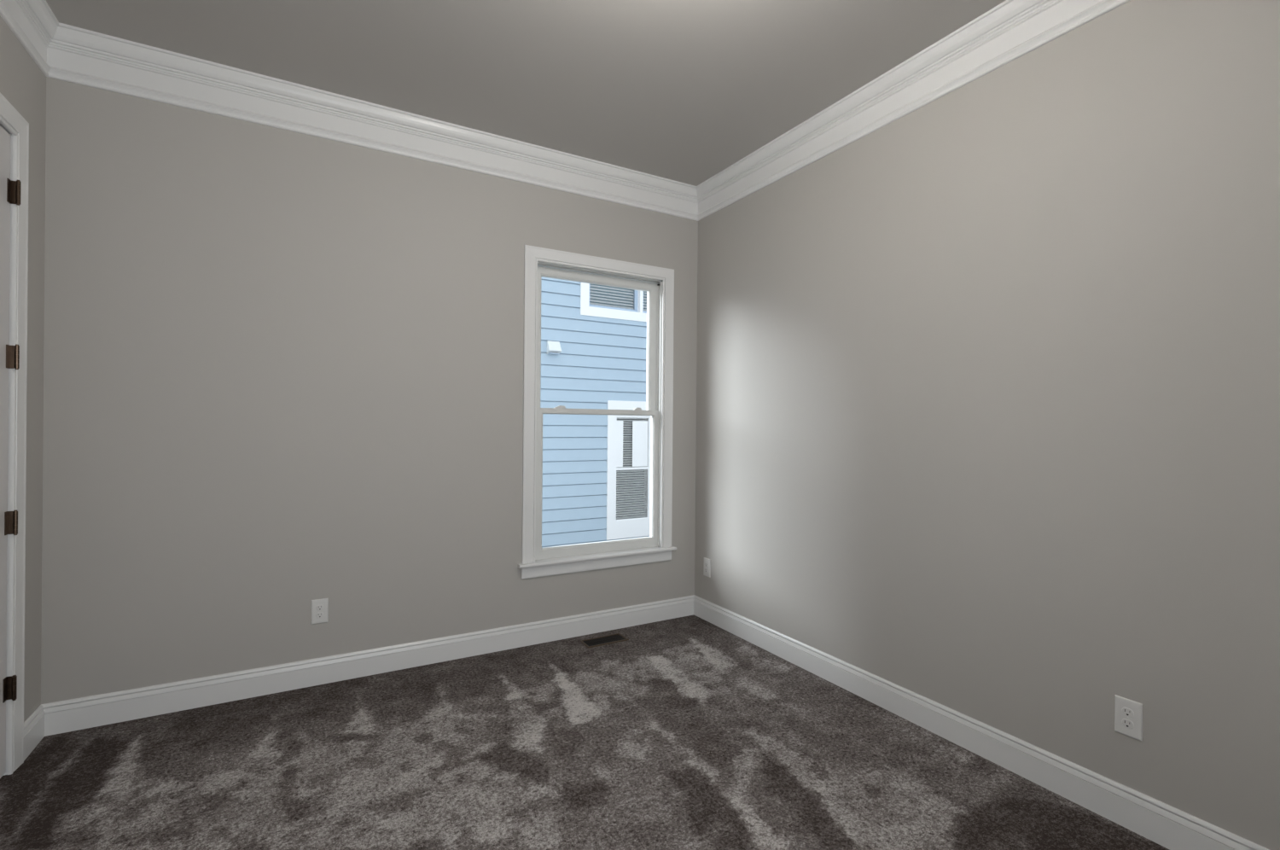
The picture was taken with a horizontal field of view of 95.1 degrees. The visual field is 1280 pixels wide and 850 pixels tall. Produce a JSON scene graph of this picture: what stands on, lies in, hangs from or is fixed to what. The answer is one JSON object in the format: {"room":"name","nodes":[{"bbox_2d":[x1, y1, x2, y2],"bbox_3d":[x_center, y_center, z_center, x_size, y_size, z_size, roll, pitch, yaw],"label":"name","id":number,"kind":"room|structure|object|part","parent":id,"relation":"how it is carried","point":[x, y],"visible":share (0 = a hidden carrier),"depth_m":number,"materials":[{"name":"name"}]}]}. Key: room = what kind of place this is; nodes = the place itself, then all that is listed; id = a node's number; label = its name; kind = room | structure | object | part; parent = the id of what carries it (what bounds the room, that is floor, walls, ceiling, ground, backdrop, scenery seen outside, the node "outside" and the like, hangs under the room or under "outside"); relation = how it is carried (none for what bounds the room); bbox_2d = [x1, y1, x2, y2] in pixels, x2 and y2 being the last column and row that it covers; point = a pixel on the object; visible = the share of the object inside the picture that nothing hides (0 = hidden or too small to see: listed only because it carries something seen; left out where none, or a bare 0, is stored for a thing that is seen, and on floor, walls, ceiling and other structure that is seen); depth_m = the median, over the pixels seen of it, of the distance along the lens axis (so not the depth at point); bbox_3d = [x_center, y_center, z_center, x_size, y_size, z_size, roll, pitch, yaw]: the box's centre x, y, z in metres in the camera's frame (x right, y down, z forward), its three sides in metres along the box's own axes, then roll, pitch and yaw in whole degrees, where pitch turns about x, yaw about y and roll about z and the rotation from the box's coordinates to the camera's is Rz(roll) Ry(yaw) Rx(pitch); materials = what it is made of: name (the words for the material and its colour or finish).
{"room":"empty bedroom","nodes":[
{"label":"empty bedroom","id":0,"kind":"room"},
{"bbox_2d":[0,16,46,721],"bbox_3d":[-1.602,-0.181,0.706,0.140,3.048,4.090,0,0,-30],"label":"wall","id":1,"kind":"structure","parent":0,"point":[22,83],"depth_m":2.42,"materials":[{"name":"grey paint"}]},
{"bbox_2d":[0,92,29,778],"bbox_3d":[-2.229,0.073,1.856,0.201,2.527,1.000,0,0,-30],"label":"door","id":2,"kind":"structure","parent":1,"relation":"in","point":[14,128],"depth_m":2.24,"materials":[{"name":"white wood"}]},
{"bbox_3d":[-2.176,-1.146,1.880,0.018,0.087,1.000,0,0,-30],"label":"casing","id":3,"kind":"part","parent":2,"relation":"part of","materials":[{"name":"white wood"}]},
{"bbox_3d":[-2.414,0.071,2.276,0.018,2.527,0.087,0,0,-30],"label":"casing","id":4,"kind":"part","parent":2,"relation":"part of","materials":[{"name":"white wood"}]},
{"bbox_2d":[0,0,58,76],"bbox_3d":[-1.541,-1.594,0.815,0.054,0.221,3.950,0,0,-30],"label":"crown molding","id":5,"kind":"structure","parent":1,"relation":"attached to","point":[34,24],"depth_m":2.35,"materials":[{"name":"white wood"}]},
{"bbox_2d":[23,704,44,760],"bbox_3d":[-2.507,1.267,2.416,0.016,0.134,0.237,0,0,-30],"label":"baseboard","id":6,"kind":"structure","parent":1,"relation":"attached to","point":[34,724],"depth_m":2.42,"materials":[{"name":"white wood"}]},
{"bbox_2d":[40,76,698,703],"bbox_3d":[-1.112,-0.178,3.427,3.700,3.048,0.140,0,0,-30],"label":"wall","id":7,"kind":"structure","parent":0,"point":[282,369],"depth_m":2.95,"materials":[{"name":"grey paint"}]},
{"bbox_2d":[311,598,328,624],"bbox_3d":[-1.658,0.964,3.033,0.077,0.125,0.010,0,0,-30],"label":"wall outlet","id":8,"kind":"object","parent":7,"relation":"attached to","point":[319,607],"visible":1,"depth_m":3.03,"materials":[{"name":"white plastic"}]},
{"bbox_2d":[315,611,323,617],"bbox_3d":[-1.657,0.984,3.031,0.034,0.028,0.004,0,0,-30],"label":"receptacle","id":9,"kind":"object","parent":8,"relation":"attached to","point":[318,614],"depth_m":3.03,"materials":[{"name":"white plastic"}]},
{"bbox_2d":[316,605,323,610],"bbox_3d":[-1.656,0.945,3.031,0.034,0.028,0.004,0,0,-30],"label":"receptacle","id":10,"kind":"object","parent":8,"relation":"attached to","point":[318,607],"depth_m":3.03,"materials":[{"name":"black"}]},
{"bbox_2d":[41,594,694,736],"bbox_3d":[-1.086,1.279,3.360,3.420,0.134,0.016,0,0,-30],"label":"baseboard","id":11,"kind":"structure","parent":7,"relation":"attached to","point":[103,709],"depth_m":3.05,"materials":[{"name":"white wood"}]},
{"bbox_2d":[46,22,698,221],"bbox_3d":[-1.052,-1.591,3.342,3.420,0.221,0.054,0,0,-30],"label":"crown molding","id":12,"kind":"structure","parent":7,"relation":"attached to","point":[75,55],"depth_m":3.04,"materials":[{"name":"white wood"}]},
{"bbox_2d":[517,244,676,579],"bbox_3d":[-0.286,-0.075,3.908,1.130,2.033,0.250,0,0,-30],"label":"window","id":13,"kind":"structure","parent":7,"relation":"in","point":[658,282],"depth_m":3.86,"materials":[{"name":"white wood"}]},
{"bbox_3d":[-0.674,-0.126,3.587,0.083,1.937,0.018,0,0,-30],"label":"casing","id":14,"kind":"part","parent":13,"relation":"part of","materials":[{"name":"white wood"}]},
{"bbox_3d":[-0.287,-0.535,3.926,0.925,0.934,0.037,0,0,-30],"label":"sash","id":15,"kind":"part","parent":13,"relation":"part of","materials":[{"name":"white plastic"}]},
{"bbox_3d":[-0.273,0.371,3.888,0.925,0.950,0.034,0,0,-30],"label":"sash","id":16,"kind":"part","parent":13,"relation":"part of","materials":[{"name":"glass"}]},
{"bbox_3d":[-0.234,-1.049,3.835,1.079,0.083,0.018,0,0,-30],"label":"casing","id":17,"kind":"part","parent":13,"relation":"part of","materials":[{"name":"white wood"}]},
{"bbox_3d":[0.190,-0.119,4.083,0.083,1.937,0.018,0,0,-30],"label":"casing","id":18,"kind":"part","parent":13,"relation":"part of","materials":[{"name":"white wood"}]},
{"bbox_2d":[45,0,1006,186],"bbox_3d":[-0.080,-1.768,1.653,3.700,0.150,4.230,0,0,-30],"label":"ceiling","id":19,"kind":"structure","parent":0,"point":[679,90],"depth_m":2.68,"materials":[{"name":"grey paint"}]},
{"bbox_2d":[0,614,1169,849],"bbox_3d":[-0.107,1.355,1.654,3.700,0.001,4.230,0,0,-30],"label":"floor","id":20,"kind":"structure","parent":0,"point":[685,732],"depth_m":2.29,"materials":[{"name":"carpet"}]},
{"bbox_2d":[579,633,628,648],"bbox_3d":[-0.223,1.350,3.675,0.284,0.006,0.130,0,0,-30],"label":"floor vent","id":21,"kind":"object","parent":20,"relation":"in","point":[599,641],"visible":1,"depth_m":3.67,"materials":[{"name":"brown metal"}]},
{"bbox_2d":[583,634,623,645],"bbox_3d":[-0.223,1.350,3.675,0.250,0.004,0.104,0,0,-30],"label":"grille","id":22,"kind":"object","parent":21,"relation":"attached to","point":[599,641],"depth_m":3.67,"materials":[{"name":"black metal"}]},
{"bbox_2d":[694,0,1279,849],"bbox_3d":[1.484,-0.155,2.479,0.140,3.048,4.090,0,0,-30],"label":"wall","id":23,"kind":"structure","parent":0,"point":[987,381],"depth_m":2.23,"materials":[{"name":"grey paint"}]},
{"bbox_2d":[703,557,710,577],"bbox_3d":[0.465,0.993,4.087,0.010,0.125,0.077,0,0,-30],"label":"wall outlet","id":24,"kind":"object","parent":23,"relation":"attached to","point":[706,562],"visible":1,"depth_m":4.08,"materials":[{"name":"white plastic"}]},
{"bbox_2d":[696,0,1131,221],"bbox_3d":[1.378,-1.570,2.491,0.054,0.221,3.950,0,0,-30],"label":"crown molding","id":25,"kind":"structure","parent":23,"relation":"attached to","point":[1012,29],"depth_m":2.71,"materials":[{"name":"white wood"}]},
{"bbox_2d":[693,594,1269,849],"bbox_3d":[1.369,1.300,2.502,0.016,0.134,3.950,0,0,-30],"label":"baseboard","id":26,"kind":"structure","parent":23,"relation":"attached to","point":[1172,828],"depth_m":2.33,"materials":[{"name":"white wood"}]},
{"bbox_2d":[1114,694,1142,741],"bbox_3d":[1.665,0.999,1.998,0.010,0.125,0.077,0,0,-30],"label":"wall outlet","id":27,"kind":"object","parent":23,"relation":"attached to","point":[1128,713],"visible":1,"depth_m":1.99,"materials":[{"name":"white plastic"}]},
{"bbox_2d":[1121,718,1134,728],"bbox_3d":[1.663,1.018,1.997,0.004,0.028,0.034,0,0,-30],"label":"receptacle","id":28,"kind":"object","parent":27,"relation":"attached to","point":[1125,723],"depth_m":2.00,"materials":[{"name":"white plastic"}]},
{"bbox_2d":[1121,707,1134,717],"bbox_3d":[1.663,0.979,1.997,0.004,0.028,0.034,0,0,-30],"label":"receptacle","id":29,"kind":"object","parent":27,"relation":"attached to","point":[1125,712],"depth_m":2.00,"materials":[{"name":"white plastic"}]},
{"label":"outside","id":30,"kind":"structure","parent":0,"visible":0},
{"bbox_3d":[-2.271,2.383,10.847,30.000,0.200,13.860,0,0,-30],"label":"ground","id":31,"kind":"structure","parent":30,"visible":0},
{"bbox_2d":[540,276,651,547],"bbox_3d":[-0.212,-1.028,11.931,9.000,6.944,6.700,0,0,-30],"label":"neighboring house","id":32,"kind":"structure","parent":31,"relation":"on","point":[596,468],"depth_m":8.22,"materials":[{"name":"blue wood"}]},
{"bbox_2d":[546,340,561,354],"bbox_3d":[-1.151,-1.039,7.856,0.178,0.174,0.108,0,0,-30],"label":"vent hood","id":33,"kind":"object","parent":32,"relation":"attached to","point":[554,347],"depth_m":7.84,"materials":[{"name":"white plastic"}]},
{"bbox_2d":[589,285,634,309],"bbox_3d":[-0.408,-2.310,8.465,0.723,1.209,0.030,0,0,-30],"label":"blind","id":34,"kind":"object","parent":32,"relation":"hanging from","point":[594,305],"depth_m":8.45,"materials":[{"name":"white plastic"}]},
{"bbox_3d":[-0.397,-2.300,8.445,0.815,1.300,0.050,0,0,-30],"label":"sash","id":35,"kind":"part","parent":32,"relation":"part of","materials":[{"name":"white"}]},
{"bbox_2d":[616,420,622,467],"bbox_3d":[-0.293,0.273,8.422,0.113,0.667,0.004,0,0,-30],"label":"window shade","id":36,"kind":"object","parent":32,"relation":"hanging from","point":[619,423],"depth_m":8.42,"materials":[{"name":"white"}]},
{"bbox_2d":[616,417,647,518],"bbox_3d":[-0.128,0.623,8.554,0.531,1.460,0.022,0,0,-30],"label":"blind","id":37,"kind":"object","parent":32,"relation":"hanging from","point":[639,427],"depth_m":8.55,"materials":[{"name":"white plastic"}]},
{"bbox_3d":[-0.118,0.250,8.540,0.539,0.755,0.046,0,0,-30],"label":"sash","id":38,"kind":"part","parent":32,"relation":"part of","materials":[{"name":"white"}]},
{"bbox_3d":[-0.124,1.000,8.541,0.539,0.745,0.046,0,0,-30],"label":"sash","id":39,"kind":"part","parent":32,"relation":"part of","materials":[{"name":"white"}]},
{"bbox_2d":[632,420,647,466],"bbox_3d":[0.001,0.275,8.590,0.260,0.667,0.004,0,0,-30],"label":"window shade","id":40,"kind":"object","parent":32,"relation":"hanging from","point":[639,427],"depth_m":8.59,"materials":[{"name":"white"}]},
{"bbox_2d":[643,291,646,310],"bbox_3d":[0.342,-2.304,8.896,0.723,1.209,0.030,0,0,-30],"label":"blind","id":41,"kind":"object","parent":32,"relation":"hanging from","point":[644,304],"depth_m":8.74,"materials":[{"name":"white plastic"}]}
]}

